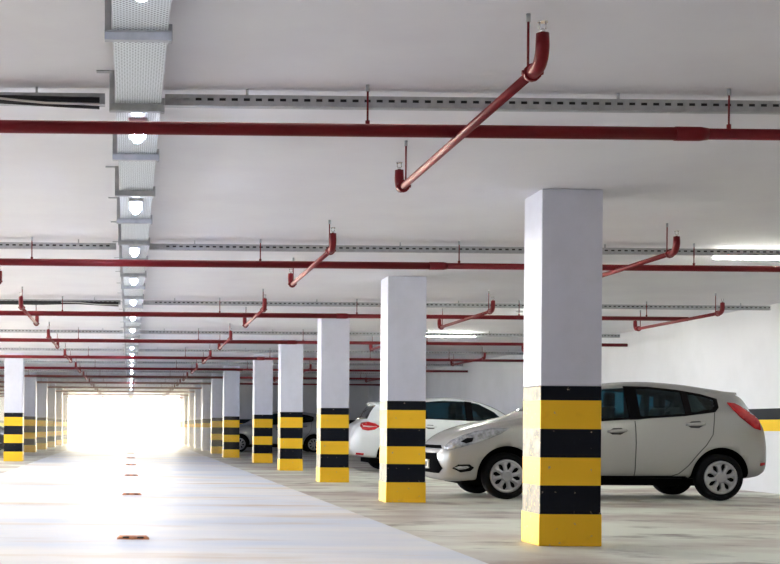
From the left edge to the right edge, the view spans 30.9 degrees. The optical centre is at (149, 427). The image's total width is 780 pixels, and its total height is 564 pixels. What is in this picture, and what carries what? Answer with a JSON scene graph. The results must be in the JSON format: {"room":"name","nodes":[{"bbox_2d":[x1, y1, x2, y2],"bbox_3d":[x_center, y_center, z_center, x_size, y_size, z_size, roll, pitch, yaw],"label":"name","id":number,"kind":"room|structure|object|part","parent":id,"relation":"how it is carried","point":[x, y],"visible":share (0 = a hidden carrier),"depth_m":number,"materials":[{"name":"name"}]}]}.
{"room":"parking garage","nodes":[
{"label":"parking garage","id":0,"kind":"room"},
{"bbox_2d":[0,397,68,426],"bbox_3d":[-1.245,-0.519,82.115,18.300,3.120,0.250,0,0,-1],"label":"wall","id":1,"kind":"structure","parent":0,"point":[1,398],"depth_m":81.88,"materials":[{"name":"paint"}]},
{"bbox_2d":[0,441,89,473],"bbox_3d":[-6.196,0.904,36.914,6.700,0.200,90.000,0,0,-1],"label":"floor","id":2,"kind":"structure","parent":0,"point":[29,457],"depth_m":40.53,"materials":[{"name":"concrete"}]},
{"bbox_2d":[0,426,3,449],"bbox_3d":[-5.902,0.069,38.418,4.155,1.473,2.046,0,0,-1],"label":"hatchback","id":3,"kind":"object","parent":2,"relation":"on","point":[1,427],"visible":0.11,"depth_m":37.70,"materials":[{"name":"paint"}]},
{"bbox_2d":[3,353,24,460],"bbox_3d":[-3.309,-0.485,33.380,0.464,2.620,0.464,0,0,-1],"label":"concrete column","id":4,"kind":"structure","parent":2,"relation":"on","point":[13,367],"depth_m":33.16,"materials":[{"name":"white paint"}]},
{"bbox_2d":[24,372,36,451],"bbox_3d":[-3.958,-0.490,44.972,0.464,2.620,0.464,0,0,-1],"label":"concrete column","id":5,"kind":"structure","parent":2,"relation":"on","point":[30,383],"depth_m":44.74,"materials":[{"name":"white paint"}]},
{"bbox_2d":[36,378,47,448],"bbox_3d":[-4.043,-0.490,50.771,0.464,2.620,0.464,0,0,-1],"label":"concrete column","id":6,"kind":"structure","parent":2,"relation":"on","point":[42,388],"depth_m":50.54,"materials":[{"name":"white paint"}]},
{"bbox_2d":[47,383,55,446],"bbox_3d":[-4.128,-0.491,56.571,0.464,2.620,0.464,0,0,-1],"label":"concrete column","id":7,"kind":"structure","parent":2,"relation":"on","point":[51,394],"depth_m":56.34,"materials":[{"name":"white paint"}]},
{"bbox_2d":[56,388,62,444],"bbox_3d":[-4.212,-0.492,62.370,0.464,2.620,0.464,0,0,-1],"label":"concrete column","id":8,"kind":"structure","parent":2,"relation":"on","point":[59,395],"depth_m":62.15,"materials":[{"name":"white paint"}]},
{"bbox_2d":[62,392,68,443],"bbox_3d":[-4.297,-0.492,68.169,0.464,2.620,0.464,0,0,-1],"label":"concrete column","id":9,"kind":"structure","parent":2,"relation":"on","point":[65,397],"depth_m":67.95,"materials":[{"name":"white paint"}]},
{"bbox_2d":[68,434,177,441],"bbox_3d":[-1.863,0.971,127.111,120.000,0.230,89.750,0,0,-1],"label":"floor","id":10,"kind":"structure","parent":0,"point":[71,437],"depth_m":112.93,"materials":[{"name":"white concrete"}]},
{"bbox_2d":[178,384,201,447],"bbox_3d":[2.012,-0.345,66.536,0.160,2.820,31.000,0,0,-1],"label":"wall partition","id":11,"kind":"structure","parent":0,"point":[201,384],"depth_m":56.27,"materials":[{"name":"paint"}]},
{"bbox_2d":[0,441,487,563],"bbox_3d":[-0.557,0.946,36.996,4.580,0.200,90.000,0,0,-1],"label":"floor","id":12,"kind":"structure","parent":0,"point":[69,506],"depth_m":12.84,"materials":[{"name":"white concrete"}]},
{"bbox_2d":[122,493,141,494],"bbox_3d":[-0.227,0.837,17.199,0.247,0.022,0.177,0,0,-1],"label":"marker","id":13,"kind":"object","parent":12,"relation":"on","point":[123,493],"visible":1,"depth_m":17.12,"materials":[{"name":"orange plastic"}]},
{"bbox_2d":[117,535,148,539],"bbox_3d":[-0.129,0.838,10.449,0.247,0.022,0.177,0,0,-1],"label":"marker","id":14,"kind":"object","parent":12,"relation":"on","point":[141,537],"visible":1,"depth_m":10.38,"materials":[{"name":"orange plastic"}]},
{"bbox_2d":[239,380,368,450],"bbox_3d":[5.236,-0.321,51.207,5.840,2.820,0.150,0,0,-1],"label":"wall","id":15,"kind":"structure","parent":0,"point":[358,395],"depth_m":51.14,"materials":[{"name":"paint"}]},
{"bbox_2d":[0,0,779,396],"bbox_3d":[-0.576,-1.924,36.995,18.300,0.300,90.000,0,0,-1],"label":"ceiling","id":16,"kind":"structure","parent":0,"point":[55,188],"depth_m":9.26,"materials":[{"name":"white paint"}]},
{"bbox_2d":[0,87,104,106],"bbox_3d":[-4.612,-1.757,7.083,8.757,0.096,0.060,0,0,-1],"label":"strut","id":17,"kind":"object","parent":16,"relation":"attached to","point":[101,95],"visible":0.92,"depth_m":7.11,"materials":[{"name":"metal"}]},
{"bbox_2d":[0,95,99,108],"bbox_3d":[-4.575,-1.711,7.018,8.630,0.065,0.050,0,0,-1],"label":"power cable","id":18,"kind":"object","parent":17,"relation":"attached to","point":[49,101],"visible":1,"depth_m":7.07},
{"bbox_2d":[0,239,115,249],"bbox_3d":[-4.697,-1.758,12.883,8.757,0.096,0.060,0,0,-1],"label":"strut","id":19,"kind":"object","parent":16,"relation":"attached to","point":[3,245],"visible":1,"depth_m":12.91,"materials":[{"name":"metal"}]},
{"bbox_2d":[0,297,120,304],"bbox_3d":[-4.782,-1.758,18.682,8.757,0.096,0.060,0,0,-1],"label":"strut","id":20,"kind":"object","parent":16,"relation":"attached to","point":[118,301],"visible":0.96,"depth_m":18.70,"materials":[{"name":"metal"}]},
{"bbox_2d":[0,301,117,305],"bbox_3d":[-4.744,-1.712,18.616,8.630,0.065,0.050,0,0,-1],"label":"power cable","id":21,"kind":"object","parent":20,"relation":"attached to","point":[1,302],"visible":1,"depth_m":18.66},
{"bbox_2d":[0,328,122,333],"bbox_3d":[-4.866,-1.759,24.481,8.757,0.096,0.060,0,0,-1],"label":"strut","id":22,"kind":"object","parent":16,"relation":"attached to","point":[1,330],"visible":0.98,"depth_m":24.50,"materials":[{"name":"metal"}]},
{"bbox_2d":[0,348,123,350],"bbox_3d":[-4.951,-1.759,30.281,8.757,0.096,0.060,0,0,-1],"label":"strut","id":23,"kind":"object","parent":16,"relation":"attached to","point":[9,349],"visible":0.97,"depth_m":30.30,"materials":[{"name":"metal"}]},
{"bbox_2d":[0,359,124,363],"bbox_3d":[-5.036,-1.760,36.080,8.757,0.096,0.060,0,0,-1],"label":"strut","id":24,"kind":"object","parent":16,"relation":"attached to","point":[1,361],"visible":0.81,"depth_m":36.09,"materials":[{"name":"metal"}]},
{"bbox_2d":[0,369,125,371],"bbox_3d":[-5.120,-1.761,41.880,8.757,0.096,0.060,0,0,-1],"label":"strut","id":25,"kind":"object","parent":16,"relation":"attached to","point":[50,370],"visible":0.85,"depth_m":41.89,"materials":[{"name":"metal"}]},
{"bbox_2d":[0,377,125,378],"bbox_3d":[-5.205,-1.761,47.679,8.757,0.096,0.060,0,0,-1],"label":"strut","id":26,"kind":"object","parent":16,"relation":"attached to","point":[0,377],"visible":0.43,"depth_m":47.69,"materials":[{"name":"metal"}]},
{"bbox_2d":[0,393,183,398],"bbox_3d":[-4.022,-1.647,70.839,12.000,0.305,3.048,0,0,-1],"label":"pipe","id":27,"kind":"object","parent":16,"relation":"hanging from","point":[103,396],"visible":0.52,"depth_m":70.77,"materials":[{"name":"metal"}]},
{"bbox_2d":[0,389,188,396],"bbox_3d":[-3.938,-1.646,65.039,12.000,0.305,3.048,0,0,-1],"label":"pipe","id":28,"kind":"object","parent":16,"relation":"hanging from","point":[101,394],"visible":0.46,"depth_m":65.00,"materials":[{"name":"red metal"}]},
{"bbox_2d":[0,385,194,393],"bbox_3d":[-3.853,-1.645,59.240,12.000,0.305,3.048,0,0,-1],"label":"pipe","id":29,"kind":"object","parent":16,"relation":"hanging from","point":[58,390],"visible":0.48,"depth_m":59.19,"materials":[{"name":"red metal"}]},
{"bbox_2d":[0,381,201,390],"bbox_3d":[-3.768,-1.645,53.441,12.000,0.305,3.048,0,0,-1],"label":"pipe","id":30,"kind":"object","parent":16,"relation":"hanging from","point":[94,386],"visible":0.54,"depth_m":53.40,"materials":[{"name":"red metal"}]},
{"bbox_2d":[96,0,171,399],"bbox_3d":[-0.527,-1.672,36.246,0.340,0.205,87.500,0,0,-1],"label":"cable tray","id":31,"kind":"object","parent":16,"relation":"hanging from","point":[140,34],"visible":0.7,"depth_m":6.80,"materials":[{"name":"metal"}]},
{"bbox_2d":[129,299,136,304],"bbox_3d":[-0.211,-1.581,17.329,0.100,0.052,0.420,0,0,-1],"label":"lamp","id":32,"kind":"object","parent":31,"relation":"attached to","point":[132,301],"visible":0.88,"depth_m":17.15,"materials":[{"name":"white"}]},
{"bbox_2d":[129,277,138,284],"bbox_3d":[-0.175,-1.580,14.829,0.100,0.052,0.420,0,0,-1],"label":"lamp","id":33,"kind":"object","parent":31,"relation":"attached to","point":[133,280],"visible":0.88,"depth_m":14.66,"materials":[{"name":"white plastic"}]},
{"bbox_2d":[131,279,136,284],"bbox_3d":[-0.175,-1.569,14.829,0.060,0.030,0.380,0,0,-1],"label":"diffuser","id":34,"kind":"object","parent":33,"relation":"attached to","point":[133,281],"depth_m":14.72,"materials":[{"name":"white plastic"}]},
{"bbox_2d":[129,246,139,256],"bbox_3d":[-0.138,-1.580,12.329,0.100,0.052,0.420,0,0,-1],"label":"lamp","id":35,"kind":"object","parent":31,"relation":"attached to","point":[134,251],"visible":0.96,"depth_m":12.19,"materials":[{"name":"white plastic"}]},
{"bbox_2d":[131,248,137,256],"bbox_3d":[-0.138,-1.569,12.329,0.060,0.030,0.380,0,0,-1],"label":"diffuser","id":36,"kind":"object","parent":35,"relation":"attached to","point":[134,251],"depth_m":12.22,"materials":[{"name":"white plastic"}]},
{"bbox_2d":[129,199,142,213],"bbox_3d":[-0.102,-1.580,9.829,0.100,0.052,0.420,0,0,-1],"label":"lamp","id":37,"kind":"object","parent":31,"relation":"attached to","point":[135,205],"visible":1,"depth_m":9.70,"materials":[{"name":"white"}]},
{"bbox_2d":[132,202,139,213],"bbox_3d":[-0.102,-1.569,9.829,0.060,0.030,0.380,0,0,-1],"label":"diffuser","id":38,"kind":"object","parent":37,"relation":"attached to","point":[135,205],"depth_m":9.74,"materials":[{"name":"white plastic"}]},
{"bbox_2d":[128,118,147,143],"bbox_3d":[-0.065,-1.579,7.330,0.100,0.052,0.420,0,0,-1],"label":"lamp","id":39,"kind":"object","parent":31,"relation":"attached to","point":[137,139],"visible":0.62,"depth_m":7.38,"materials":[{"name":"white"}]},
{"bbox_2d":[132,135,142,143],"bbox_3d":[-0.065,-1.569,7.330,0.060,0.030,0.380,0,0,-1],"label":"diffuser","id":40,"kind":"object","parent":39,"relation":"attached to","point":[137,139],"depth_m":7.41,"materials":[{"name":"white plastic"}]},
{"bbox_2d":[0,371,379,382],"bbox_3d":[-0.649,-1.621,41.885,17.900,0.305,3.048,0,0,-1],"label":"pipe","id":41,"kind":"object","parent":16,"relation":"hanging from","point":[86,376],"visible":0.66,"depth_m":41.81,"materials":[{"name":"red metal"}]},
{"bbox_2d":[0,374,379,385],"bbox_3d":[-0.734,-1.622,47.684,17.900,0.305,3.048,0,0,-1],"label":"pipe","id":42,"kind":"object","parent":16,"relation":"hanging from","point":[177,383],"visible":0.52,"depth_m":47.61,"materials":[{"name":"red metal"}]},
{"bbox_2d":[0,359,467,373],"bbox_3d":[-0.565,-1.621,36.085,17.900,0.305,3.048,0,0,-1],"label":"pipe","id":43,"kind":"object","parent":16,"relation":"hanging from","point":[80,368],"visible":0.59,"depth_m":36.02,"materials":[{"name":"red metal"}]},
{"bbox_2d":[135,378,379,380],"bbox_3d":[3.801,-1.694,47.810,8.631,0.096,0.060,0,0,-1],"label":"strut","id":44,"kind":"object","parent":16,"relation":"attached to","point":[135,378],"visible":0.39,"depth_m":47.76,"materials":[{"name":"metal"}]},
{"bbox_2d":[136,370,379,373],"bbox_3d":[3.885,-1.693,42.011,8.631,0.096,0.060,0,0,-1],"label":"strut","id":45,"kind":"object","parent":16,"relation":"attached to","point":[136,370],"visible":0.52,"depth_m":41.95,"materials":[{"name":"metal"}]},
{"bbox_2d":[0,343,523,365],"bbox_3d":[-0.480,-1.620,30.286,17.900,0.305,3.048,0,0,-1],"label":"pipe","id":46,"kind":"object","parent":16,"relation":"hanging from","point":[70,357],"visible":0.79,"depth_m":30.22,"materials":[{"name":"red metal"}]},
{"bbox_2d":[137,361,462,365],"bbox_3d":[3.970,-1.692,36.212,8.631,0.096,0.060,0,0,-1],"label":"strut","id":47,"kind":"object","parent":16,"relation":"attached to","point":[138,362],"visible":0.58,"depth_m":36.16,"materials":[{"name":"metal"}]},
{"bbox_2d":[0,322,627,351],"bbox_3d":[-0.395,-1.619,24.487,17.900,0.305,3.048,0,0,-1],"label":"pipe","id":48,"kind":"object","parent":16,"relation":"hanging from","point":[48,338],"visible":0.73,"depth_m":24.43,"materials":[{"name":"red metal"}]},
{"bbox_2d":[138,347,523,354],"bbox_3d":[4.055,-1.692,30.412,8.631,0.096,0.060,0,0,-1],"label":"strut","id":49,"kind":"object","parent":16,"relation":"attached to","point":[157,349],"visible":0.65,"depth_m":30.37,"materials":[{"name":"metal"}]},
{"bbox_2d":[0,287,724,330],"bbox_3d":[-0.951,-1.624,18.678,16.620,0.305,3.048,0,0,-1],"label":"pipe","id":50,"kind":"object","parent":16,"relation":"hanging from","point":[671,320],"visible":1,"depth_m":18.62,"materials":[{"name":"red metal"}]},
{"bbox_2d":[140,329,619,337],"bbox_3d":[4.139,-1.691,24.613,8.631,0.096,0.060,0,0,-1],"label":"strut","id":51,"kind":"object","parent":16,"relation":"attached to","point":[272,332],"visible":0.69,"depth_m":24.57,"materials":[{"name":"metal"}]},
{"bbox_2d":[0,13,779,192],"bbox_3d":[-0.141,-1.618,7.088,17.900,0.305,3.048,0,0,-1],"label":"pipe","id":52,"kind":"object","parent":16,"relation":"hanging from","point":[532,72],"visible":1,"depth_m":7.02,"materials":[{"name":"red metal"}]},
{"bbox_3d":[1.120,-1.638,7.047,0.022,0.187,0.022,0,0,-23],"label":"hanger rod","id":53,"kind":"part","parent":52,"relation":"part of","materials":[{"name":"red paint"}]},
{"bbox_3d":[1.570,-1.617,8.404,0.010,0.223,0.010,0,0,22],"label":"hanger rod","id":54,"kind":"part","parent":52,"relation":"part of","materials":[{"name":"red paint"}]},
{"bbox_3d":[1.607,-1.617,5.824,0.010,0.223,0.010,0,0,22],"label":"hanger rod","id":55,"kind":"part","parent":52,"relation":"part of","materials":[{"name":"red paint"}]},
{"bbox_3d":[2.989,-1.624,7.074,0.022,0.187,0.022,0,0,-23],"label":"hanger rod","id":56,"kind":"part","parent":52,"relation":"part of","materials":[{"name":"red paint"}]},
{"bbox_2d":[0,220,779,287],"bbox_3d":[-0.226,-1.618,12.888,17.900,0.305,3.048,0,0,-1],"label":"pipe","id":57,"kind":"object","parent":16,"relation":"hanging from","point":[611,269],"visible":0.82,"depth_m":12.82,"materials":[{"name":"red metal"}]},
{"bbox_3d":[4.402,-1.595,11.665,0.010,0.223,0.010,0,0,22],"label":"hanger rod","id":58,"kind":"part","parent":57,"relation":"part of","materials":[{"name":"red paint"}]},
{"bbox_3d":[5.124,-1.608,12.906,0.022,0.187,0.022,0,0,22],"label":"hanger rod","id":59,"kind":"part","parent":57,"relation":"part of","materials":[{"name":"red paint"}]},
{"bbox_2d":[426,336,461,336],"bbox_3d":[5.487,-1.694,25.133,1.120,0.070,0.060,0,0,-1],"label":"tube light","id":60,"kind":"object","parent":16,"relation":"attached to","point":[426,336],"visible":0.05,"depth_m":25.12,"materials":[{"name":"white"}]},
{"bbox_2d":[143,298,770,309],"bbox_3d":[4.224,-1.691,18.814,8.631,0.096,0.060,0,0,-1],"label":"strut","id":61,"kind":"object","parent":16,"relation":"attached to","point":[145,302],"visible":0.72,"depth_m":18.78,"materials":[{"name":"metal"}]},
{"bbox_2d":[149,240,779,255],"bbox_3d":[4.309,-1.690,13.014,8.631,0.096,0.060,0,0,-1],"label":"strut","id":62,"kind":"object","parent":16,"relation":"attached to","point":[160,247],"visible":0.84,"depth_m":12.96,"materials":[{"name":"metal"}]},
{"bbox_2d":[165,89,779,113],"bbox_3d":[4.393,-1.689,7.215,8.631,0.096,0.060,0,0,-1],"label":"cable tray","id":63,"kind":"object","parent":16,"relation":"attached to","point":[618,105],"visible":0.98,"depth_m":7.15,"materials":[{"name":"metal"}]},
{"bbox_2d":[711,256,779,259],"bbox_3d":[6.006,-1.690,13.539,1.120,0.070,0.060,0,0,-1],"label":"tube light","id":64,"kind":"object","parent":16,"relation":"attached to","point":[712,257],"visible":0.32,"depth_m":13.52,"materials":[{"name":"white"}]},
{"bbox_2d":[171,442,779,563],"bbox_3d":[5.042,0.988,37.078,6.620,0.200,90.000,0,0,-1],"label":"floor","id":65,"kind":"structure","parent":0,"point":[642,524],"depth_m":13.03,"materials":[{"name":"concrete"}]},
{"bbox_2d":[179,396,183,442],"bbox_3d":[1.818,-0.446,74.059,0.450,2.620,0.450,0,0,-1],"label":"concrete column","id":66,"kind":"structure","parent":65,"relation":"on","point":[181,400],"depth_m":73.83,"materials":[{"name":"white paint"}]},
{"bbox_2d":[183,393,188,444],"bbox_3d":[1.902,-0.446,68.260,0.450,2.620,0.450,0,0,-1],"label":"concrete column","id":67,"kind":"structure","parent":65,"relation":"on","point":[186,398],"depth_m":68.03,"materials":[{"name":"white paint"}]},
{"bbox_2d":[188,389,193,445],"bbox_3d":[1.987,-0.445,62.461,0.450,2.620,0.450,0,0,-1],"label":"concrete column","id":68,"kind":"structure","parent":65,"relation":"on","point":[191,395],"depth_m":62.23,"materials":[{"name":"white paint"}]},
{"bbox_2d":[194,385,200,447],"bbox_3d":[2.072,-0.445,56.661,0.450,2.620,0.450,0,0,-1],"label":"concrete column","id":69,"kind":"structure","parent":65,"relation":"on","point":[197,406],"depth_m":56.44,"materials":[{"name":"white paint"}]},
{"bbox_2d":[201,380,210,450],"bbox_3d":[2.156,-0.444,50.862,0.450,2.620,0.450,0,0,-1],"label":"concrete column","id":70,"kind":"structure","parent":65,"relation":"on","point":[206,388],"depth_m":50.64,"materials":[{"name":"white paint"}]},
{"bbox_2d":[210,374,222,453],"bbox_3d":[2.241,-0.443,45.062,0.464,2.620,0.464,0,0,-1],"label":"concrete column","id":71,"kind":"structure","parent":65,"relation":"on","point":[216,447],"depth_m":44.83,"materials":[{"name":"white paint"}]},
{"bbox_2d":[222,366,239,457],"bbox_3d":[2.325,-0.443,39.263,0.464,2.620,0.464,0,0,-1],"label":"concrete column","id":72,"kind":"structure","parent":65,"relation":"on","point":[231,379],"depth_m":39.04,"materials":[{"name":"white paint"}]},
{"bbox_2d":[252,355,272,462],"bbox_3d":[2.750,-0.439,33.469,0.464,2.620,0.464,0,0,-1],"label":"concrete column","id":73,"kind":"structure","parent":65,"relation":"on","point":[262,421],"depth_m":33.24,"materials":[{"name":"white paint"}]},
{"bbox_2d":[239,411,316,451],"bbox_3d":[4.372,0.146,49.131,4.155,1.473,2.046,0,0,-1],"label":"hatchback","id":74,"kind":"object","parent":65,"relation":"on","point":[309,419],"visible":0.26,"depth_m":48.31,"materials":[{"name":"grey paint"}]},
{"bbox_2d":[277,340,302,470],"bbox_3d":[2.835,-0.439,27.669,0.464,2.620,0.464,0,0,-1],"label":"concrete column","id":75,"kind":"structure","parent":65,"relation":"on","point":[290,356],"depth_m":27.45,"materials":[{"name":"white paint"}]},
{"bbox_2d":[316,318,349,481],"bbox_3d":[2.920,-0.438,21.870,0.464,2.620,0.464,0,0,-1],"label":"concrete column","id":76,"kind":"structure","parent":65,"relation":"on","point":[333,334],"depth_m":21.64,"materials":[{"name":"white paint"}]},
{"bbox_2d":[379,276,426,502],"bbox_3d":[2.964,-0.438,16.070,0.464,2.620,0.464,0,0,-1],"label":"concrete column","id":77,"kind":"structure","parent":65,"relation":"on","point":[403,298],"depth_m":15.85,"materials":[{"name":"white paint"}]},
{"bbox_2d":[349,398,504,468],"bbox_3d":[6.135,0.147,28.022,4.327,1.499,2.080,0,0,-1],"label":"hatchback","id":78,"kind":"object","parent":65,"relation":"on","point":[442,414],"visible":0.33,"depth_m":27.28,"materials":[{"name":"white paint"}]},
{"bbox_2d":[360,422,379,430],"bbox_3d":[4.364,-0.021,27.291,0.376,0.178,0.310,0,0,-1],"label":"tail light","id":79,"kind":"object","parent":78,"relation":"attached to","point":[364,426],"depth_m":27.17,"materials":[{"name":"red plastic"}]},
{"bbox_3d":[6.355,-0.319,27.306,0.141,0.394,0.208,0,0,-1],"label":"pillar trim","id":80,"kind":"part","parent":78,"relation":"part of","materials":[{"name":"black plastic"}]},
{"bbox_2d":[521,189,602,545],"bbox_3d":[3.087,-0.437,10.271,0.464,2.620,0.464,0,0,-1],"label":"concrete column","id":81,"kind":"structure","parent":65,"relation":"on","point":[561,497],"depth_m":10.05,"materials":[{"name":"yellow paint"}]},
{"bbox_2d":[425,382,765,500],"bbox_3d":[5.583,0.155,17.580,4.155,1.473,2.046,0,0,0],"label":"hatchback","id":82,"kind":"object","parent":65,"relation":"on","point":[670,438],"visible":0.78,"depth_m":16.77,"materials":[{"name":"silver metal"}]},
{"bbox_3d":[3.521,0.463,17.576,0.029,0.114,0.521,0,0,0],"label":"plate","id":83,"kind":"part","parent":82,"relation":"part of","materials":[{"name":"white metal"}]},
{"bbox_2d":[425,444,441,447],"bbox_3d":[3.592,0.241,17.576,0.062,0.041,1.204,0,0,0],"label":"grille","id":84,"kind":"object","parent":82,"relation":"attached to","point":[426,445],"depth_m":17.29,"materials":[{"name":"black plastic"}]},
{"bbox_2d":[425,452,441,472],"bbox_3d":[3.571,0.445,17.576,0.081,0.253,1.332,0,0,0],"label":"grille","id":85,"kind":"object","parent":82,"relation":"attached to","point":[433,460],"depth_m":17.10,"materials":[{"name":"black plastic"}]},
{"bbox_2d":[455,466,468,469],"bbox_3d":[3.823,0.497,16.784,0.182,0.046,0.019,0,0,18],"label":"fog light","id":86,"kind":"object","parent":82,"relation":"attached to","point":[456,467],"depth_m":16.78,"materials":[{"name":"glass"}]},
{"bbox_2d":[443,428,508,449],"bbox_3d":[4.003,0.145,16.796,0.801,0.289,0.122,0,0,15],"label":"light","id":87,"kind":"object","parent":82,"relation":"attached to","point":[473,438],"depth_m":16.75,"materials":[{"name":"clear glass"}]},
{"bbox_3d":[5.706,0.046,16.706,0.251,0.047,0.068,0,0,0],"label":"door handle","id":88,"kind":"part","parent":82,"relation":"part of","materials":[{"name":"silver metal"}]},
{"bbox_3d":[5.930,-0.295,16.855,0.165,0.410,0.196,0,0,0],"label":"pillar trim","id":89,"kind":"part","parent":82,"relation":"part of","materials":[{"name":"black plastic"}]},
{"bbox_3d":[5.656,0.617,16.907,1.890,0.042,0.233,0,0,0],"label":"sill trim","id":90,"kind":"part","parent":82,"relation":"part of","materials":[{"name":"black plastic"}]},
{"bbox_3d":[5.912,-0.143,16.778,2.010,0.164,0.040,0,0,0],"label":"pillar trim","id":91,"kind":"part","parent":82,"relation":"part of","materials":[{"name":"black plastic"}]},
{"bbox_3d":[6.420,-0.345,16.906,1.148,0.320,0.166,0,0,7],"label":"pillar trim","id":92,"kind":"part","parent":82,"relation":"part of","materials":[{"name":"black plastic"}]},
{"bbox_3d":[6.588,-0.294,16.849,0.090,0.310,0.184,0,0,0],"label":"pillar trim","id":93,"kind":"part","parent":82,"relation":"part of","materials":[{"name":"black plastic"}]},
{"bbox_3d":[6.666,-0.037,16.712,0.251,0.047,0.068,0,0,0],"label":"door handle","id":94,"kind":"part","parent":82,"relation":"part of","materials":[{"name":"silver metal"}]},
{"bbox_2d":[727,402,760,429],"bbox_3d":[7.303,-0.134,16.825,0.391,0.344,0.139,0,0,0],"label":"tail light","id":95,"kind":"object","parent":82,"relation":"attached to","point":[739,417],"depth_m":16.77,"materials":[{"name":"red plastic"}]},
{"bbox_2d":[368,303,779,493],"bbox_3d":[8.461,-0.297,37.127,0.200,2.820,90.000,0,0,-1],"label":"wall","id":96,"kind":"structure","parent":0,"point":[738,352],"depth_m":21.59,"materials":[{"name":"paint"}]}
]}

